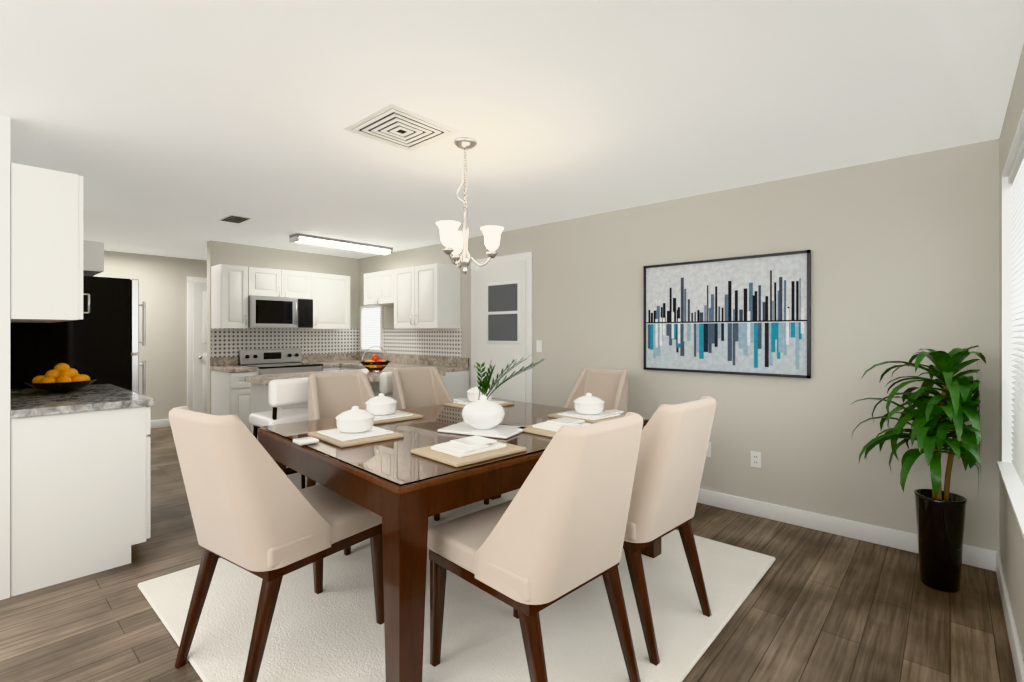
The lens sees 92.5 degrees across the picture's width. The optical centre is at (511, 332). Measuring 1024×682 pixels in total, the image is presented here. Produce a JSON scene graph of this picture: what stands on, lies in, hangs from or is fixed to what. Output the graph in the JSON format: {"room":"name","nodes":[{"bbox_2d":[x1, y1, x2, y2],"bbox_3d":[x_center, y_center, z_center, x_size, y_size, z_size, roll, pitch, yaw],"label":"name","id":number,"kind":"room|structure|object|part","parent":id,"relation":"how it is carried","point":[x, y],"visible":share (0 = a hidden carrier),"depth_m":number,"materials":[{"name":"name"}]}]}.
{"room":"dining room","nodes":[
{"label":"dining room","id":0,"kind":"room"},
{"bbox_2d":[0,115,9,599],"bbox_3d":[-3.582,0.120,3.304,2.855,2.360,0.152,0,0,42],"label":"wall","id":1,"kind":"structure","parent":0,"point":[4,357],"depth_m":2.40,"materials":[{"name":"grey paint"}]},
{"bbox_2d":[10,163,85,322],"bbox_3d":[-2.639,-0.455,2.748,0.698,0.770,0.271,0,0,42],"label":"upper cabinet","id":2,"kind":"object","parent":1,"relation":"attached to","point":[55,257],"depth_m":2.51,"materials":[{"name":"white wood"}]},
{"bbox_2d":[86,240,103,274],"bbox_3d":[-3.407,-0.570,3.619,0.443,0.220,0.546,0,0,42],"label":"upper cabinet","id":3,"kind":"object","parent":1,"relation":"attached to","point":[94,250],"depth_m":3.64,"materials":[{"name":"white wood"}]},
{"bbox_2d":[94,251,206,420],"bbox_3d":[-5.822,0.120,5.715,0.100,2.360,6.760,0,0,42],"label":"wall","id":4,"kind":"structure","parent":0,"point":[162,353],"depth_m":6.76,"materials":[{"name":"grey paint"}]},
{"bbox_2d":[150,419,170,428],"bbox_3d":[-5.150,1.245,6.382,0.015,0.110,2.050,0,0,42],"label":"baseboard","id":5,"kind":"structure","parent":4,"relation":"attached to","point":[159,423],"depth_m":6.72,"materials":[{"name":"white wood"}]},
{"bbox_2d":[187,276,206,410],"bbox_3d":[-4.326,0.247,7.296,0.020,2.105,0.880,0,0,42],"label":"door frame","id":6,"kind":"structure","parent":4,"relation":"attached to","point":[190,280],"depth_m":6.99,"materials":[{"name":"white wood"}]},
{"bbox_2d":[193,282,206,413],"bbox_3d":[-4.294,0.280,7.266,0.104,2.020,0.730,0,0,42],"label":"hall door","id":7,"kind":"structure","parent":4,"relation":"in","point":[200,347],"depth_m":7.06,"materials":[{"name":"white wood"}]},
{"bbox_2d":[207,240,357,413],"bbox_3d":[-2.869,0.120,6.348,0.120,2.360,1.880,0,0,42],"label":"wall","id":8,"kind":"structure","parent":0,"point":[218,253],"depth_m":6.13,"materials":[{"name":"grey paint"}]},
{"bbox_2d":[211,264,250,328],"bbox_3d":[-3.226,-0.405,5.600,0.336,0.710,0.280,0,0,42],"label":"upper cabinet","id":9,"kind":"object","parent":8,"relation":"attached to","point":[233,287],"depth_m":5.49,"materials":[{"name":"white wood"}]},
{"bbox_2d":[251,267,314,299],"bbox_3d":[-2.886,-0.595,5.980,0.336,0.330,0.740,0,0,42],"label":"upper cabinet","id":10,"kind":"object","parent":8,"relation":"attached to","point":[264,281],"depth_m":5.88,"materials":[{"name":"white wood"}]},
{"bbox_2d":[248,296,312,328],"bbox_3d":[-2.852,-0.240,5.950,0.428,0.370,0.730,0,0,42],"label":"microwave","id":11,"kind":"object","parent":10,"relation":"attached to","point":[265,312],"visible":0.96,"depth_m":5.80,"materials":[{"name":"silver metal"}]},
{"bbox_2d":[211,328,357,364],"bbox_3d":[-2.822,0.160,6.303,0.006,0.440,1.865,0,0,42],"label":"backsplash","id":12,"kind":"structure","parent":8,"relation":"attached to","point":[228,342],"depth_m":6.22,"materials":[{"name":"tile"}]},
{"bbox_2d":[313,273,349,328],"bbox_3d":[-2.461,-0.405,6.455,0.336,0.710,0.535,0,0,42],"label":"upper cabinet","id":13,"kind":"object","parent":8,"relation":"attached to","point":[331,304],"depth_m":6.35,"materials":[{"name":"white wood"}]},
{"bbox_2d":[0,426,1016,681],"bbox_3d":[-2.658,1.330,2.953,8.500,0.060,6.860,0,0,42],"label":"floor","id":14,"kind":"structure","parent":0,"point":[820,606],"depth_m":2.23,"materials":[{"name":"brown wood"}]},
{"bbox_2d":[10,276,145,395],"bbox_3d":[-3.439,0.440,3.829,0.767,1.720,0.804,0,0,42],"label":"fridge","id":15,"kind":"object","parent":14,"relation":"on","point":[100,341],"visible":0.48,"depth_m":3.64,"materials":[{"name":"black metal"}]},
{"bbox_2d":[10,406,149,596],"bbox_3d":[-2.541,0.860,2.858,0.697,0.880,0.566,0,0,42],"label":"base cabinet","id":16,"kind":"object","parent":14,"relation":"on","point":[79,494],"visible":0.85,"depth_m":2.58,"materials":[{"name":"white wood"}]},
{"bbox_2d":[10,383,153,417],"bbox_3d":[-2.744,0.400,3.050,1.297,0.040,0.581,0,0,42],"label":"countertop","id":17,"kind":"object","parent":16,"relation":"on","point":[29,402],"visible":0.9,"depth_m":2.77,"materials":[{"name":"grey stone"}]},
{"bbox_2d":[24,363,96,392],"bbox_3d":[-2.888,0.286,3.146,0.350,0.186,0.350,0,0,42],"label":"bowl","id":18,"kind":"object","parent":17,"relation":"on","point":[61,377],"visible":1,"depth_m":3.08,"materials":[{"name":"black"}]},
{"bbox_2d":[211,370,257,430],"bbox_3d":[-3.123,0.860,5.505,0.616,0.880,0.276,0,0,42],"label":"base cabinet","id":19,"kind":"object","parent":14,"relation":"on","point":[230,393],"depth_m":5.31,"materials":[{"name":"white wood"}]},
{"bbox_2d":[210,354,339,372],"bbox_3d":[-2.793,0.350,5.867,0.626,0.140,1.275,0,0,42],"label":"countertop","id":20,"kind":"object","parent":19,"relation":"on","point":[227,364],"visible":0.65,"depth_m":5.68,"materials":[{"name":"stone"}]},
{"bbox_2d":[249,377,308,488],"bbox_3d":[-1.610,0.807,3.559,0.455,0.985,0.440,0,0,42],"label":"bar stool","id":21,"kind":"object","parent":14,"relation":"on","point":[287,392],"visible":0.27,"depth_m":3.38,"materials":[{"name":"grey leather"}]},
{"bbox_2d":[238,348,322,374],"bbox_3d":[-2.748,0.750,5.858,0.689,1.100,0.736,0,0,42],"label":"stove","id":22,"kind":"object","parent":14,"relation":"on","point":[273,361],"visible":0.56,"depth_m":5.87,"materials":[{"name":"silver metal"}]},
{"bbox_2d":[251,383,318,489],"bbox_3d":[-1.908,0.860,4.348,0.640,0.880,0.538,0,0,42],"label":"base cabinet","id":23,"kind":"object","parent":14,"relation":"on","point":[259,398],"depth_m":4.16,"materials":[{"name":"white wood"}]},
{"bbox_2d":[244,367,445,384],"bbox_3d":[-1.523,0.400,4.568,0.960,0.040,1.540,0,0,42],"label":"countertop","id":24,"kind":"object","parent":23,"relation":"on","point":[268,378],"visible":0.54,"depth_m":4.38,"materials":[{"name":"stone"}]},
{"bbox_2d":[360,346,389,371],"bbox_3d":[-1.355,0.254,4.861,0.300,0.250,0.303,0,0,42],"label":"fruit basket","id":25,"kind":"object","parent":24,"relation":"on","point":[374,364],"visible":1,"depth_m":4.79,"materials":[{"name":"black metal"}]},
{"bbox_2d":[322,367,340,370],"bbox_3d":[-2.451,0.860,6.256,0.616,0.880,0.239,0,0,42],"label":"base cabinet","id":26,"kind":"object","parent":14,"relation":"on","point":[325,368],"depth_m":6.05,"materials":[{"name":"white wood"}]},
{"bbox_2d":[341,367,360,369],"bbox_3d":[-1.715,0.860,6.159,0.584,0.880,0.615,0,0,42],"label":"base cabinet","id":27,"kind":"object","parent":14,"relation":"on","point":[342,368],"depth_m":6.03,"materials":[{"name":"white wood"}]},
{"bbox_2d":[369,381,390,396],"bbox_3d":[-1.607,0.860,4.684,0.640,0.880,0.596,0,0,42],"label":"base cabinet","id":28,"kind":"object","parent":14,"relation":"on","point":[375,386],"depth_m":4.58,"materials":[{"name":"white wood"}]},
{"bbox_2d":[380,372,392,397],"bbox_3d":[-1.037,0.807,4.200,0.455,0.985,0.440,0,0,42],"label":"bar stool","id":29,"kind":"object","parent":14,"relation":"on","point":[386,383],"visible":0.21,"depth_m":3.91,"materials":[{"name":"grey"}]},
{"bbox_2d":[441,371,468,401],"bbox_3d":[-0.936,0.860,5.463,0.678,0.880,0.615,0,0,42],"label":"base cabinet","id":30,"kind":"object","parent":14,"relation":"on","point":[456,384],"depth_m":5.34,"materials":[{"name":"white wood"}]},
{"bbox_2d":[318,353,468,371],"bbox_3d":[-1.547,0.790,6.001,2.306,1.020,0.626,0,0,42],"label":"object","id":31,"kind":"object","parent":30,"relation":"on","point":[444,364],"visible":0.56,"depth_m":6.04,"materials":[{"name":"stone"}]},
{"bbox_2d":[138,488,775,681],"bbox_3d":[-0.205,1.289,2.651,2.360,0.022,2.500,0,0,42],"label":"rug","id":32,"kind":"object","parent":14,"relation":"on","point":[334,631],"visible":0.52,"depth_m":2.16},
{"bbox_2d":[169,406,383,681],"bbox_3d":[-0.946,0.791,2.021,0.520,1.018,0.710,0,0,34],"label":"chair","id":33,"kind":"object","parent":32,"relation":"on","point":[255,511],"visible":0.9,"depth_m":1.76,"materials":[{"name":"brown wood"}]},
{"bbox_2d":[306,372,374,555],"bbox_3d":[-1.016,0.791,3.221,0.520,1.018,0.710,0,0,-44],"label":"chair","id":34,"kind":"object","parent":32,"relation":"on","point":[331,395],"visible":0.33,"depth_m":3.39,"materials":[{"name":"beige leather"}]},
{"bbox_2d":[392,367,488,520],"bbox_3d":[-0.578,0.791,3.741,0.520,1.018,0.710,0,0,-44],"label":"chair","id":35,"kind":"object","parent":32,"relation":"on","point":[413,387],"visible":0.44,"depth_m":3.94,"materials":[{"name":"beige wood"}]},
{"bbox_2d":[258,426,660,681],"bbox_3d":[-0.260,0.909,2.755,1.730,0.782,1.450,0,0,-44],"label":"table","id":36,"kind":"object","parent":32,"relation":"on","point":[405,512],"visible":0.33,"depth_m":1.70,"materials":[{"name":"brown wood"}]},
{"bbox_2d":[260,398,648,486],"bbox_3d":[-0.260,0.514,2.755,1.710,0.008,1.430,0,0,-44],"label":"glass","id":37,"kind":"object","parent":36,"relation":"on","point":[396,461],"visible":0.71,"depth_m":2.30,"materials":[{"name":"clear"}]},
{"bbox_2d":[293,385,624,466],"bbox_3d":[-0.270,0.417,2.808,1.820,0.186,1.450,0,0,-44],"label":"tableware","id":38,"kind":"object","parent":37,"relation":"on","point":[483,416],"visible":0.96,"depth_m":2.45,"materials":[{"name":"beige ceramic"}]},
{"bbox_2d":[476,358,545,399],"bbox_3d":[0.017,0.321,3.156,0.466,0.379,0.290,0,0,-44],"label":"plant","id":39,"kind":"object","parent":38,"relation":"in","point":[484,385],"visible":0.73,"depth_m":3.09,"materials":[{"name":"green plant"}]},
{"bbox_2d":[427,412,642,681],"bbox_3d":[0.090,0.791,1.819,0.520,1.018,0.710,0,0,-44],"label":"chair","id":40,"kind":"object","parent":32,"relation":"on","point":[552,531],"visible":0.96,"depth_m":1.57,"materials":[{"name":"beige leather"}]},
{"bbox_2d":[564,368,627,414],"bbox_3d":[0.501,0.791,3.556,0.710,1.018,0.520,0,0,-44],"label":"chair","id":41,"kind":"object","parent":32,"relation":"on","point":[609,387],"visible":0.33,"depth_m":3.73,"materials":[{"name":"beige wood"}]},
{"bbox_2d":[623,396,715,665],"bbox_3d":[0.526,0.791,2.261,0.520,1.018,0.710,0,0,-44],"label":"chair","id":42,"kind":"object","parent":32,"relation":"on","point":[673,446],"visible":0.67,"depth_m":1.96,"materials":[{"name":"beige leather"}]},
{"bbox_2d":[914,489,966,592],"bbox_3d":[2.203,1.067,2.524,0.206,0.465,0.206,0,0,42],"label":"plant pot","id":43,"kind":"object","parent":14,"relation":"on","point":[940,529],"visible":1,"depth_m":2.46,"materials":[{"name":"black glazed ceramic"},{"name":"soil"}]},
{"bbox_2d":[850,345,985,500],"bbox_3d":[2.106,0.476,2.561,0.567,0.829,0.764,0,0,42],"label":"plant","id":44,"kind":"object","parent":43,"relation":"on","point":[956,403],"visible":0.98,"depth_m":2.44,"materials":[{"name":"green plant"}]},
{"bbox_2d":[0,0,1023,259],"bbox_3d":[-2.658,-1.100,2.953,8.500,0.080,6.860,0,0,42],"label":"ceiling","id":45,"kind":"structure","parent":0,"point":[174,128],"depth_m":2.24,"materials":[{"name":"paint"}]},
{"bbox_2d":[219,215,251,223],"bbox_3d":[-2.570,-1.056,4.552,0.320,0.007,0.180,0,0,42],"label":"ceiling vent","id":46,"kind":"object","parent":45,"relation":"in","point":[235,219],"visible":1,"depth_m":4.54,"materials":[{"name":"white"}]},
{"bbox_2d":[289,233,392,255],"bbox_3d":[-1.948,-1.020,5.698,0.180,0.079,1.200,0,0,42],"label":"fluorescent ceiling light","id":47,"kind":"object","parent":45,"relation":"attached to","point":[329,242],"visible":1,"depth_m":5.58,"materials":[{"name":"white plastic"}]},
{"bbox_2d":[343,103,459,151],"bbox_3d":[-0.575,-1.053,2.553,0.430,0.012,0.430,0,0,42],"label":"ceiling vent","id":48,"kind":"object","parent":45,"relation":"in","point":[394,125],"visible":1,"depth_m":2.52,"materials":[{"name":"white metal"}]},
{"bbox_2d":[436,137,503,273],"bbox_3d":[-0.284,-0.692,2.702,0.383,0.734,0.371,0,0,42],"label":"chandelier","id":49,"kind":"object","parent":45,"relation":"hanging from","point":[464,258],"depth_m":2.68,"materials":[{"name":"white glass"}]},
{"bbox_3d":[-0.284,-0.521,2.702,0.383,0.115,0.371,0,0,42],"label":"chandelier shades","id":50,"kind":"part","parent":49,"relation":"part of","materials":[{"name":"white glass"}]},
{"bbox_2d":[358,139,998,551],"bbox_3d":[-0.405,0.120,5.473,8.500,2.360,0.100,0,0,42],"label":"wall","id":51,"kind":"structure","parent":0,"point":[904,259],"depth_m":3.21,"materials":[{"name":"grey paint"}]},
{"bbox_2d":[360,305,382,351],"bbox_3d":[-1.943,-0.060,6.754,0.540,0.640,0.022,0,0,42],"label":"window blinds","id":52,"kind":"object","parent":51,"relation":"attached to","point":[371,325],"visible":0.92,"depth_m":6.75,"materials":[{"name":"white plastic"}]},
{"bbox_2d":[364,270,391,305],"bbox_3d":[-1.545,-0.560,6.194,0.660,0.400,0.335,0,0,42],"label":"upper cabinet","id":53,"kind":"object","parent":51,"relation":"attached to","point":[377,285],"depth_m":6.07,"materials":[{"name":"white wood"}]},
{"bbox_2d":[358,328,460,357],"bbox_3d":[-1.385,0.110,6.275,2.170,0.340,0.006,0,0,42],"label":"backsplash","id":54,"kind":"structure","parent":51,"relation":"attached to","point":[434,342],"depth_m":6.03,"materials":[{"name":"tile"}]},
{"bbox_2d":[388,263,460,328],"bbox_3d":[-1.018,-0.405,5.723,0.868,0.710,0.335,0,0,42],"label":"upper cabinet","id":55,"kind":"object","parent":51,"relation":"attached to","point":[428,296],"depth_m":5.50,"materials":[{"name":"white wood"}]},
{"bbox_2d":[473,260,525,401],"bbox_3d":[-0.155,0.280,5.107,0.720,2.020,0.104,0,0,42],"label":"door","id":56,"kind":"structure","parent":51,"relation":"in","point":[500,315],"depth_m":5.08,"materials":[{"name":"white wood"}]},
{"bbox_2d":[471,252,532,402],"bbox_3d":[-0.126,0.247,5.140,0.870,2.105,0.020,0,0,42],"label":"door frame","id":57,"kind":"structure","parent":51,"relation":"attached to","point":[527,257],"depth_m":4.88,"materials":[{"name":"white wood"}]},
{"bbox_2d":[536,340,541,351],"bbox_3d":[0.264,0.130,4.796,0.070,0.114,0.014,0,0,42],"label":"light switch","id":58,"kind":"object","parent":51,"relation":"attached to","point":[538,342],"depth_m":4.79,"materials":[{"name":"white plastic"}]},
{"bbox_2d":[706,442,710,456],"bbox_3d":[1.473,0.880,3.718,0.070,0.114,0.009,0,0,42],"label":"outlet","id":59,"kind":"object","parent":51,"relation":"attached to","point":[708,454],"depth_m":3.70,"materials":[{"name":"white plastic"}]},
{"bbox_2d":[643,250,810,377],"bbox_3d":[1.536,-0.125,3.645,1.190,0.850,0.032,0,0,42],"label":"framed picture","id":60,"kind":"object","parent":51,"relation":"attached to","point":[746,315],"visible":1,"depth_m":3.58,"materials":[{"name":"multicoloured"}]},
{"bbox_2d":[751,451,760,467],"bbox_3d":[1.734,0.900,3.485,0.070,0.114,0.009,0,0,42],"label":"outlet","id":61,"kind":"object","parent":51,"relation":"attached to","point":[755,459],"depth_m":3.48,"materials":[{"name":"white plastic"}]},
{"bbox_2d":[697,489,997,570],"bbox_3d":[1.420,1.245,3.764,3.300,0.110,0.015,0,0,42],"label":"baseboard","id":62,"kind":"structure","parent":51,"relation":"attached to","point":[979,557],"depth_m":3.16,"materials":[{"name":"white wood"}]},
{"bbox_2d":[999,43,1023,659],"bbox_3d":[0.455,0.120,0.103,0.140,2.360,6.760,0,0,42],"label":"wall","id":63,"kind":"structure","parent":0,"point":[1011,545],"depth_m":2.18,"materials":[{"name":"grey paint"}]},
{"bbox_2d":[996,552,1023,681],"bbox_3d":[0.392,1.245,0.149,0.015,0.110,6.745,0,0,42],"label":"baseboard","id":64,"kind":"structure","parent":63,"relation":"attached to","point":[1016,653],"depth_m":2.05,"materials":[{"name":"white wood"}]},
{"bbox_2d":[997,109,1023,538],"bbox_3d":[1.700,-0.065,1.552,0.125,1.408,2.178,0,0,42],"label":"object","id":65,"kind":"structure","parent":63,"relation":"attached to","point":[1011,467],"depth_m":2.31,"materials":[{"name":"white"}]}
]}

